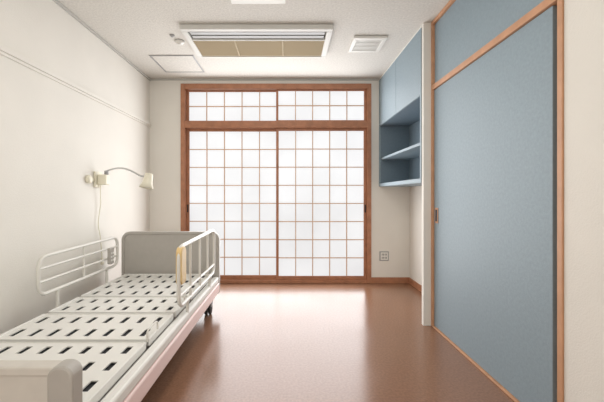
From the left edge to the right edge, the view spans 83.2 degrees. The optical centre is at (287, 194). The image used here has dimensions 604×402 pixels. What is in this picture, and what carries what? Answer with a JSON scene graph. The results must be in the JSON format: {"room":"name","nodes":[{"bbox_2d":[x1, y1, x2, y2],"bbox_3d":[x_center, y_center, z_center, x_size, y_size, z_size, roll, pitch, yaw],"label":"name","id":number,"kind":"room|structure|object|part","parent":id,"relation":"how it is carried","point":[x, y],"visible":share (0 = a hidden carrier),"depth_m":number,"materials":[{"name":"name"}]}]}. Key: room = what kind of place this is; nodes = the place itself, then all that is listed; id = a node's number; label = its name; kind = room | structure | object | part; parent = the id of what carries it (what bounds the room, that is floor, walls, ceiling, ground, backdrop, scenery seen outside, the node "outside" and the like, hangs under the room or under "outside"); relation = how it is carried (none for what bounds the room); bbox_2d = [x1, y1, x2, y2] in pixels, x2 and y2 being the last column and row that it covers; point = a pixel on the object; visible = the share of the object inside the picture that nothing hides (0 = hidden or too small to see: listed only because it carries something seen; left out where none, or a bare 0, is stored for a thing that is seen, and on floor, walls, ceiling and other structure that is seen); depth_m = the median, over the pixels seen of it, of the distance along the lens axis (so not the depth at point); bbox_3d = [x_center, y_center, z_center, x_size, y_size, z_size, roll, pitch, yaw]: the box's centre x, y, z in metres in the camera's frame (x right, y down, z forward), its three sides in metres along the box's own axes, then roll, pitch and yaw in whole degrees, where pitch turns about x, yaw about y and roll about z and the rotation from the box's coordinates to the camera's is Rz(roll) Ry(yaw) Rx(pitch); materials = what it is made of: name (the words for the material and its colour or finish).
{"room":"hospital room","nodes":[
{"label":"hospital room","id":0,"kind":"room"},
{"bbox_2d":[0,0,149,333],"bbox_3d":[-1.780,-0.175,1.325,0.100,2.550,5.850,0,0,0],"label":"wall","id":1,"kind":"structure","parent":0,"point":[53,135],"depth_m":2.58,"materials":[{"name":"paint"}]},
{"bbox_2d":[0,44,150,126],"bbox_3d":[-1.719,-0.873,1.325,0.022,0.055,5.850,0,0,0],"label":"trim","id":2,"kind":"structure","parent":1,"relation":"attached to","point":[5,51],"depth_m":2.58,"materials":[{"name":"painted wood"}]},
{"bbox_2d":[53,0,150,80],"bbox_3d":[-1.720,-1.439,1.325,0.020,0.022,5.850,0,0,0],"label":"trim","id":3,"kind":"structure","parent":1,"relation":"attached to","point":[57,2],"depth_m":3.05,"materials":[{"name":"grey"}]},
{"bbox_2d":[85,167,152,264],"bbox_3d":[-1.468,0.194,3.019,0.522,0.891,0.251,0,0,0],"label":"wall lamp","id":4,"kind":"object","parent":1,"relation":"attached to","point":[100,179],"visible":0.95,"depth_m":3.04,"materials":[{"name":"beige plastic"}]},
{"bbox_3d":[-1.720,-0.140,3.075,0.019,0.140,0.110,0,0,0],"label":"bracket plate","id":5,"kind":"part","parent":4,"relation":"part of","materials":[{"name":"beige plastic"}]},
{"bbox_3d":[-1.705,0.255,3.098,0.018,0.690,0.072,0,0,0],"label":"cord","id":6,"kind":"part","parent":4,"relation":"part of","materials":[{"name":"beige plastic"}]},
{"bbox_3d":[-1.466,-0.204,3.075,0.364,0.094,0.016,0,0,2],"label":"arm","id":7,"kind":"part","parent":4,"relation":"part of","materials":[{"name":"silver metal"}]},
{"bbox_2d":[58,0,449,78],"bbox_3d":[-0.015,-1.500,1.400,3.630,0.100,6.200,0,0,0],"label":"ceiling","id":8,"kind":"structure","parent":0,"point":[137,29],"depth_m":2.94,"materials":[{"name":"white paint"}]},
{"bbox_2d":[149,55,203,71],"bbox_3d":[-1.210,-1.445,3.760,0.460,0.007,0.480,0,0,0],"label":"ceiling hatch","id":9,"kind":"object","parent":8,"relation":"in","point":[169,63],"depth_m":3.73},
{"bbox_2d":[175,39,183,44],"bbox_3d":[-1.020,-1.431,3.200,0.087,0.036,0.087,0,0,0],"label":"smoke detector","id":10,"kind":"object","parent":8,"relation":"attached to","point":[177,41],"visible":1,"depth_m":3.18,"materials":[{"name":"white plastic"}]},
{"bbox_2d":[180,24,332,57],"bbox_3d":[-0.268,-1.427,3.185,1.305,0.044,0.610,0,0,0],"label":"air conditioner","id":11,"kind":"object","parent":8,"relation":"attached to","point":[206,40],"visible":1,"depth_m":3.09,"materials":[{"name":"white plastic"}]},
{"bbox_2d":[231,0,284,3],"bbox_3d":[-0.220,-1.412,1.865,0.400,0.074,1.330,0,0,0],"label":"ceiling light","id":12,"kind":"object","parent":8,"relation":"attached to","point":[232,1],"depth_m":2.49,"materials":[{"name":"white plastic"}]},
{"bbox_2d":[348,36,386,51],"bbox_3d":[0.752,-1.437,3.245,0.305,0.024,0.310,0,0,0],"label":"ceiling vent","id":13,"kind":"object","parent":8,"relation":"in","point":[359,43],"visible":1,"depth_m":3.21,"materials":[{"name":"white plastic"}]},
{"bbox_2d":[150,80,409,276],"bbox_3d":[-0.065,-0.175,4.325,3.530,2.550,0.150,0,0,0],"label":"wall","id":14,"kind":"structure","parent":0,"point":[390,206],"depth_m":4.25,"materials":[{"name":"paint"}]},
{"bbox_2d":[151,79,378,80],"bbox_3d":[-0.290,-1.440,4.244,2.840,0.020,0.012,0,0,0],"label":"trim","id":15,"kind":"structure","parent":14,"relation":"attached to","point":[151,79],"depth_m":4.24,"materials":[{"name":"grey"}]},
{"bbox_2d":[181,84,370,282],"bbox_3d":[-0.150,-0.144,4.305,2.375,2.488,0.150,0,0,0],"label":"frame","id":16,"kind":"object","parent":14,"relation":"attached to","point":[185,124],"visible":0.77,"depth_m":4.23,"materials":[{"name":"brown wood"}]},
{"bbox_2d":[187,129,275,278],"bbox_3d":[-0.697,0.114,4.325,1.178,1.902,0.030,0,0,0],"label":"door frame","id":17,"kind":"structure","parent":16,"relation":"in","point":[188,130],"depth_m":4.31,"materials":[{"name":"brown wood"}]},
{"bbox_2d":[189,131,275,274],"bbox_3d":[-0.697,0.106,4.324,1.114,1.828,0.017,0,0,0],"label":"bars","id":18,"kind":"object","parent":17,"relation":"attached to","point":[206,149],"visible":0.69,"depth_m":4.32,"materials":[{"name":"brown wood"}]},
{"bbox_2d":[190,132,275,274],"bbox_3d":[-0.697,0.106,4.335,1.124,1.838,0.002,0,0,0],"label":"paper","id":19,"kind":"object","parent":17,"relation":"attached to","point":[197,139],"visible":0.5,"depth_m":4.33,"materials":[{"name":"grey paper"}]},
{"bbox_2d":[187,91,275,120],"bbox_3d":[-0.697,-1.124,4.325,1.178,0.398,0.030,0,0,0],"label":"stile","id":20,"kind":"object","parent":16,"relation":"in","point":[187,91],"visible":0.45,"depth_m":4.31,"materials":[{"name":"brown wood"}]},
{"bbox_2d":[189,92,275,120],"bbox_3d":[-0.697,-1.126,4.335,1.132,0.380,0.002,0,0,0],"label":"paper","id":21,"kind":"object","parent":20,"relation":"attached to","point":[195,98],"visible":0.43,"depth_m":4.33,"materials":[{"name":"grey paper"}]},
{"bbox_2d":[189,92,275,120],"bbox_3d":[-0.697,-1.126,4.324,1.122,0.370,0.017,0,0,0],"label":"muntins","id":22,"kind":"object","parent":20,"relation":"attached to","point":[206,106],"visible":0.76,"depth_m":4.32,"materials":[{"name":"brown wood"}]},
{"bbox_2d":[276,90,365,120],"bbox_3d":[0.418,-1.124,4.285,1.135,0.398,0.030,0,0,0],"label":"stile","id":23,"kind":"object","parent":16,"relation":"in","point":[276,90],"visible":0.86,"depth_m":4.27,"materials":[{"name":"brown wood"}]},
{"bbox_2d":[278,91,363,119],"bbox_3d":[0.418,-1.126,4.295,1.089,0.380,0.002,0,0,0],"label":"paper","id":24,"kind":"object","parent":23,"relation":"attached to","point":[284,97],"visible":1,"depth_m":4.29,"materials":[{"name":"grey paper"}]},
{"bbox_2d":[278,91,363,119],"bbox_3d":[0.418,-1.126,4.285,1.079,0.370,0.017,0,0,0],"label":"muntins","id":25,"kind":"object","parent":23,"relation":"attached to","point":[295,105],"visible":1,"depth_m":4.28,"materials":[{"name":"brown wood"}]},
{"bbox_2d":[276,128,365,279],"bbox_3d":[0.418,0.114,4.285,1.135,1.902,0.030,0,0,0],"label":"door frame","id":26,"kind":"structure","parent":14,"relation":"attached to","point":[278,277],"depth_m":4.27,"materials":[{"name":"brown wood"}]},
{"bbox_2d":[279,131,363,275],"bbox_3d":[0.418,0.106,4.295,1.081,1.838,0.002,0,0,0],"label":"paper","id":27,"kind":"object","parent":26,"relation":"attached to","point":[355,139],"visible":1,"depth_m":4.29,"materials":[{"name":"grey paper"}]},
{"bbox_2d":[279,131,363,275],"bbox_3d":[0.418,0.106,4.285,1.071,1.828,0.017,0,0,0],"label":"bars","id":28,"kind":"object","parent":26,"relation":"attached to","point":[295,149],"visible":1,"depth_m":4.28,"materials":[{"name":"brown wood"}]},
{"bbox_2d":[379,251,388,260],"bbox_3d":[1.200,0.762,4.243,0.116,0.120,0.013,0,0,0],"label":"electrical outlet","id":29,"kind":"object","parent":14,"relation":"attached to","point":[383,255],"visible":1,"depth_m":4.24,"materials":[{"name":"white plastic"}]},
{"bbox_2d":[371,277,408,282],"bbox_3d":[-0.105,1.064,4.243,3.222,0.072,0.014,0,0,0],"label":"baseboard","id":30,"kind":"structure","parent":14,"relation":"attached to","point":[373,279],"depth_m":4.24,"materials":[{"name":"brown wood"}]},
{"bbox_2d":[141,283,513,401],"bbox_3d":[-0.015,1.150,1.400,3.630,0.100,6.200,0,0,0],"label":"floor","id":31,"kind":"structure","parent":0,"point":[259,342],"depth_m":2.38,"materials":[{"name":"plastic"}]},
{"bbox_2d":[0,229,219,401],"bbox_3d":[-1.130,0.702,2.173,0.948,0.797,2.280,0,0,0],"label":"hospital bed","id":32,"kind":"object","parent":31,"relation":"on","point":[112,342],"visible":1,"depth_m":2.01,"materials":[{"name":"grey metal"}]},
{"bbox_3d":[-1.572,0.735,2.320,0.022,0.190,0.022,0,0,0],"label":"wall rail post","id":33,"kind":"part","parent":32,"relation":"part of","materials":[{"name":"white metal"}]},
{"bbox_3d":[-1.572,0.515,2.620,0.018,0.250,0.018,0,0,0],"label":"wall rail","id":34,"kind":"part","parent":32,"relation":"part of","materials":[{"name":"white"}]},
{"bbox_3d":[-1.572,0.735,2.950,0.022,0.190,0.022,0,0,0],"label":"wall rail post","id":35,"kind":"part","parent":32,"relation":"part of","materials":[{"name":"white metal"}]},
{"bbox_3d":[-1.127,0.960,2.210,0.785,0.050,1.980,0,0,0],"label":"frame","id":36,"kind":"part","parent":32,"relation":"part of","materials":[{"name":"white plastic"}]},
{"bbox_3d":[-1.130,0.810,2.176,0.932,0.056,2.168,0,0,0],"label":"frame","id":37,"kind":"part","parent":32,"relation":"part of","materials":[{"name":"white plastic"}]},
{"bbox_3d":[-0.675,0.765,2.280,0.022,0.130,0.022,0,0,0],"label":"open rail post","id":38,"kind":"part","parent":32,"relation":"part of","materials":[{"name":"white metal"}]},
{"bbox_2d":[431,0,563,401],"bbox_3d":[1.350,-0.174,2.175,0.296,2.547,1.366,0,0,0],"label":"sliding door","id":39,"kind":"structure","parent":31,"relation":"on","point":[497,66],"depth_m":1.93,"materials":[{"name":"blue wood"}]},
{"bbox_3d":[1.234,-1.167,2.177,0.023,0.501,1.310,0,0,0],"label":"door","id":40,"kind":"part","parent":39,"relation":"part of","materials":[{"name":"blue laminate"}]},
{"bbox_2d":[410,0,603,401],"bbox_3d":[1.455,-0.175,1.325,0.490,2.550,5.850,0,0,0],"label":"wall","id":41,"kind":"structure","parent":0,"point":[583,19],"depth_m":1.39,"materials":[{"name":"paint"}]},
{"bbox_2d":[379,25,421,186],"bbox_3d":[1.327,-0.777,3.575,0.383,1.344,1.345,0,0,0],"label":"upper cabinet","id":42,"kind":"object","parent":41,"relation":"attached to","point":[400,85],"visible":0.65,"depth_m":3.80,"materials":[{"name":"blue laminate"}]},
{"bbox_3d":[1.145,-1.141,3.915,0.019,0.573,0.664,0,0,0],"label":"door","id":43,"kind":"part","parent":42,"relation":"part of","materials":[{"name":"blue laminate"}]},
{"bbox_2d":[381,143,419,159],"bbox_3d":[1.329,-0.448,3.575,0.347,0.025,1.301,0,0,0],"label":"shelf","id":44,"kind":"object","parent":42,"relation":"attached to","point":[412,152],"depth_m":3.72,"materials":[{"name":"blue laminate"}]},
{"bbox_3d":[1.329,-1.439,3.575,0.378,0.020,1.345,0,0,0],"label":"cornice","id":45,"kind":"part","parent":42,"relation":"part of","materials":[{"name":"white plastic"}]},
{"bbox_3d":[1.145,-1.141,3.240,0.019,0.573,0.675,0,0,0],"label":"door","id":46,"kind":"part","parent":42,"relation":"part of","materials":[{"name":"blue laminate"}]},
{"bbox_3d":[1.510,-0.775,3.575,0.015,1.261,1.301,0,0,0],"label":"panel","id":47,"kind":"part","parent":42,"relation":"part of","materials":[{"name":"blue laminate"}]},
{"bbox_2d":[409,277,421,291],"bbox_3d":[1.513,1.064,3.575,0.014,0.072,1.350,0,0,0],"label":"baseboard","id":48,"kind":"structure","parent":41,"relation":"attached to","point":[412,282],"depth_m":4.02,"materials":[{"name":"brown wood"}]},
{"bbox_2d":[422,23,430,325],"bbox_3d":[1.175,-0.175,2.881,0.069,2.550,0.038,0,0,0],"label":"trim","id":49,"kind":"structure","parent":41,"relation":"attached to","point":[426,27],"depth_m":2.86,"materials":[{"name":"painted wood"}]}
]}

